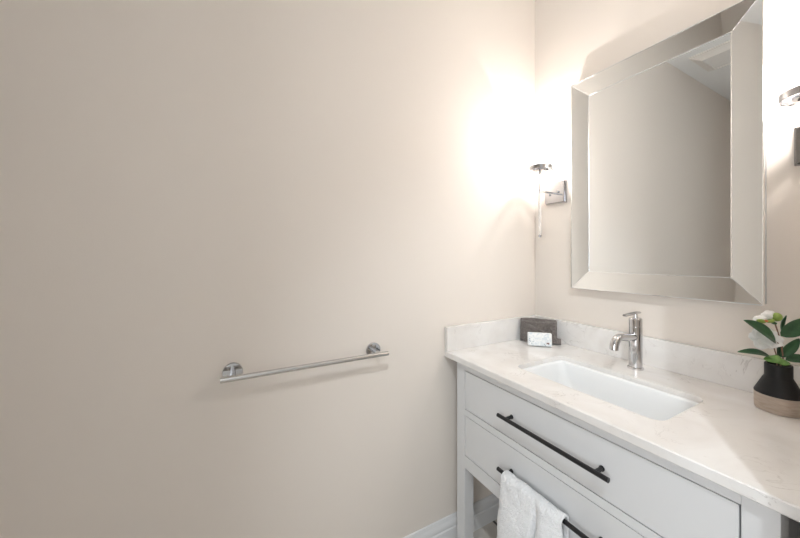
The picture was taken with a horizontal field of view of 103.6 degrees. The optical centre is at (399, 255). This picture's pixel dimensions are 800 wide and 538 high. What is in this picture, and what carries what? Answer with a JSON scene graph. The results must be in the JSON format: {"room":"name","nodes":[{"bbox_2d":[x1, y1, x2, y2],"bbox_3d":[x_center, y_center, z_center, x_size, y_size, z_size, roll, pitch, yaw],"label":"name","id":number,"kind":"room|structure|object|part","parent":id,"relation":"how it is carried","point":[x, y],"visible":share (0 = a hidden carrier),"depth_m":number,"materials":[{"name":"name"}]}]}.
{"room":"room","nodes":[
{"label":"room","id":0,"kind":"room"},
{"bbox_2d":[0,0,534,537],"bbox_3d":[-0.555,-0.091,0.987,2.990,2.600,0.120,0,0,-28],"label":"wall","id":1,"kind":"structure","parent":0,"point":[190,189],"depth_m":0.97,"materials":[{"name":"beige paint"}]},
{"bbox_2d":[220,342,388,383],"bbox_3d":[-0.285,0.349,1.025,0.522,0.056,0.069,0,0,-28],"label":"towel bar","id":2,"kind":"object","parent":1,"relation":"attached to","point":[233,371],"visible":1,"depth_m":0.96,"materials":[{"name":"grey metal"}]},
{"bbox_3d":[-0.487,0.349,0.916,0.017,0.017,0.054,0,0,-28],"label":"post","id":3,"kind":"part","parent":2,"relation":"part of","materials":[{"name":"silver metal"}]},
{"bbox_2d":[403,494,498,537],"bbox_3d":[-0.523,1.154,0.927,2.750,0.110,0.015,0,0,-28],"label":"baseboard","id":4,"kind":"structure","parent":1,"relation":"attached to","point":[485,510],"depth_m":1.34,"materials":[{"name":"white paint"}]},
{"bbox_2d":[473,519,496,537],"bbox_3d":[0.045,1.259,-0.121,2.990,0.100,2.640,0,0,-28],"label":"floor","id":5,"kind":"structure","parent":0,"point":[489,530],"depth_m":1.38,"materials":[{"name":"tile"}]},
{"bbox_2d":[457,362,799,537],"bbox_3d":[0.647,0.816,1.017,0.557,0.786,0.854,0,0,-28],"label":"vanity cabinet","id":6,"kind":"object","parent":5,"relation":"on","point":[607,486],"visible":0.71,"depth_m":0.81,"materials":[{"name":"white paint"}]},
{"bbox_3d":[0.263,0.816,1.268,0.046,0.786,0.047,0,0,-28],"label":"leg","id":7,"kind":"part","parent":6,"relation":"part of","materials":[{"name":"white paint"}]},
{"bbox_3d":[0.444,0.810,0.907,0.020,0.048,0.760,0,0,-28],"label":"rail","id":8,"kind":"part","parent":6,"relation":"part of","materials":[{"name":"white paint"}]},
{"bbox_2d":[497,470,568,537],"bbox_3d":[0.376,0.861,0.907,0.072,0.349,0.242,0,0,-28],"label":"hand towel","id":9,"kind":"object","parent":6,"relation":"hanging from","point":[523,512],"visible":1,"depth_m":0.92,"materials":[{"name":"white fabric"}]},
{"bbox_3d":[0.407,0.706,0.890,0.012,0.012,0.347,0,0,-28],"label":"handle","id":10,"kind":"part","parent":6,"relation":"part of","materials":[{"name":"black metal"}]},
{"bbox_3d":[0.407,0.527,0.890,0.012,0.012,0.347,0,0,-28],"label":"handle","id":11,"kind":"part","parent":6,"relation":"part of","materials":[{"name":"black metal"}]},
{"bbox_3d":[0.444,0.706,0.907,0.018,0.153,0.754,0,0,-28],"label":"drawer","id":12,"kind":"part","parent":6,"relation":"part of","materials":[{"name":"white paint"}]},
{"bbox_3d":[0.444,0.615,0.907,0.020,0.023,0.760,0,0,-28],"label":"rail","id":13,"kind":"part","parent":6,"relation":"part of","materials":[{"name":"white paint"}]},
{"bbox_3d":[0.488,0.527,0.773,0.032,0.014,0.014,0,0,-28],"label":"post","id":14,"kind":"part","parent":6,"relation":"part of","materials":[{"name":"black metal"}]},
{"bbox_3d":[0.444,0.437,0.907,0.020,0.026,0.760,0,0,-28],"label":"rail","id":15,"kind":"part","parent":6,"relation":"part of","materials":[{"name":"white paint"}]},
{"bbox_2d":[445,315,799,522],"bbox_3d":[0.672,0.360,1.015,0.563,0.126,0.997,0,0,-28],"label":"countertop","id":16,"kind":"structure","parent":6,"relation":"on","point":[752,452],"depth_m":0.89,"materials":[{"name":"white stone"}]},
{"bbox_2d":[527,332,551,346],"bbox_3d":[0.614,0.368,1.385,0.098,0.059,0.028,0,0,16],"label":"soap box","id":17,"kind":"object","parent":16,"relation":"on","point":[534,338],"visible":1,"depth_m":1.38,"materials":[{"name":"white"}]},
{"bbox_2d":[520,318,560,344],"bbox_3d":[0.649,0.345,1.456,0.174,0.105,0.078,0,0,27],"label":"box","id":18,"kind":"object","parent":16,"relation":"on","point":[526,324],"visible":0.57,"depth_m":1.45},
{"bbox_2d":[523,360,698,420],"bbox_3d":[0.634,0.484,1.006,0.304,0.138,0.483,0,0,-28],"label":"sink","id":19,"kind":"object","parent":16,"relation":"in","point":[649,402],"visible":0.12,"depth_m":1.06,"materials":[{"name":"white ceramic"}]},
{"bbox_2d":[609,311,643,370],"bbox_3d":[0.778,0.298,1.083,0.175,0.202,0.049,0,0,-28],"label":"faucet","id":20,"kind":"object","parent":16,"relation":"on","point":[635,335],"visible":1,"depth_m":1.09,"materials":[{"name":"silver metal"}]},
{"bbox_3d":[0.764,0.289,1.075,0.142,0.051,0.026,0,0,-28],"label":"spout","id":21,"kind":"part","parent":20,"relation":"part of","materials":[{"name":"silver metal"}]},
{"bbox_3d":[0.811,0.203,1.101,0.098,0.012,0.017,0,0,-28],"label":"lever","id":22,"kind":"part","parent":20,"relation":"part of","materials":[{"name":"silver metal"}]},
{"bbox_2d":[753,361,799,417],"bbox_3d":[0.975,0.339,0.810,0.086,0.120,0.086,0,0,-28],"label":"vase","id":23,"kind":"object","parent":16,"relation":"on","point":[777,392],"visible":0.95,"depth_m":0.79,"materials":[{"name":"black ceramic"}]},
{"bbox_2d":[738,310,799,365],"bbox_3d":[0.941,0.221,0.798,0.189,0.161,0.057,0,0,4],"label":"flower","id":24,"kind":"object","parent":23,"relation":"on","point":[762,336],"visible":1,"depth_m":0.80,"materials":[{"name":"green plant"}]},
{"bbox_3d":[0.920,0.162,0.803,0.026,0.019,0.024,0,0,-28],"label":"flower","id":25,"kind":"part","parent":24,"relation":"part of","materials":[{"name":"white plant"}]},
{"bbox_3d":[0.942,0.214,0.810,0.064,0.054,0.022,0,0,23],"label":"flower","id":26,"kind":"part","parent":24,"relation":"part of","materials":[{"name":"white plant"}]},
{"bbox_3d":[0.948,0.153,0.806,0.032,0.026,0.024,0,0,10],"label":"flower","id":27,"kind":"part","parent":24,"relation":"part of","materials":[{"name":"white plant"}]},
{"bbox_3d":[0.969,0.235,0.804,0.022,0.132,0.014,0,0,-28],"label":"stem","id":28,"kind":"part","parent":24,"relation":"part of","materials":[{"name":"brown"}]},
{"bbox_3d":[0.647,0.816,0.559,0.046,0.786,0.047,0,0,-28],"label":"leg","id":29,"kind":"part","parent":6,"relation":"part of","materials":[{"name":"white paint"}]},
{"bbox_3d":[0.854,0.629,0.675,0.428,0.410,0.026,0,0,-28],"label":"panel","id":30,"kind":"part","parent":6,"relation":"part of","materials":[{"name":"white paint"}]},
{"bbox_2d":[535,0,799,365],"bbox_3d":[1.307,-0.091,0.563,0.120,2.600,2.400,0,0,-28],"label":"wall","id":31,"kind":"structure","parent":0,"point":[576,40],"depth_m":1.17,"materials":[{"name":"beige paint"}]},
{"bbox_2d":[526,128,566,236],"bbox_3d":[0.662,-0.325,1.441,0.176,0.483,0.113,0,0,-28],"label":"wall sconce","id":32,"kind":"object","parent":31,"relation":"attached to","point":[555,192],"visible":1,"depth_m":1.43,"materials":[{"name":"silver metal"}]},
{"bbox_3d":[0.634,-0.336,1.426,0.020,0.106,0.020,0,0,-28],"label":"stem","id":33,"kind":"part","parent":32,"relation":"part of","materials":[{"name":"silver metal"}]},
{"bbox_2d":[536,151,543,163],"bbox_3d":[0.634,-0.431,1.426,0.033,0.081,0.033,0,0,-28],"label":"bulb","id":34,"kind":"object","parent":32,"relation":"attached to","point":[539,155],"depth_m":1.41,"materials":[{"name":"white glass"}]},
{"bbox_3d":[0.634,-0.477,1.426,0.105,0.177,0.105,0,0,-28],"label":"lamp shade","id":35,"kind":"part","parent":32,"relation":"part of","materials":[{"name":"clear glass"}]},
{"bbox_3d":[0.634,-0.187,1.426,0.013,0.196,0.013,0,0,-28],"label":"drop rod","id":36,"kind":"part","parent":32,"relation":"part of","materials":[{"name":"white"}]},
{"bbox_2d":[535,315,799,392],"bbox_3d":[0.910,0.348,1.144,0.020,0.102,0.997,0,0,-28],"label":"backsplash","id":37,"kind":"structure","parent":31,"relation":"attached to","point":[738,371],"depth_m":1.06,"materials":[{"name":"white stone"}]},
{"bbox_2d":[571,0,766,305],"bbox_3d":[0.902,-0.302,1.141,0.039,0.888,0.567,0,0,-28],"label":"wall mirror","id":38,"kind":"object","parent":31,"relation":"attached to","point":[669,139],"visible":1,"depth_m":1.06,"materials":[{"name":"grey mirror"}]},
{"bbox_3d":[0.899,-0.304,1.138,0.004,0.743,0.430,0,0,-28],"label":"mirror pane","id":39,"kind":"part","parent":38,"relation":"part of","materials":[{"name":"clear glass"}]},
{"bbox_2d":[778,25,799,165],"bbox_3d":[1.025,-0.325,0.771,0.176,0.483,0.113,0,0,-28],"label":"wall sconce","id":40,"kind":"object","parent":31,"relation":"attached to","point":[782,101],"visible":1,"depth_m":0.80,"materials":[{"name":"silver metal"}]},
{"bbox_3d":[0.997,-0.477,0.756,0.105,0.177,0.105,0,0,-28],"label":"lamp shade","id":41,"kind":"part","parent":40,"relation":"part of","materials":[{"name":"clear glass"}]}
]}

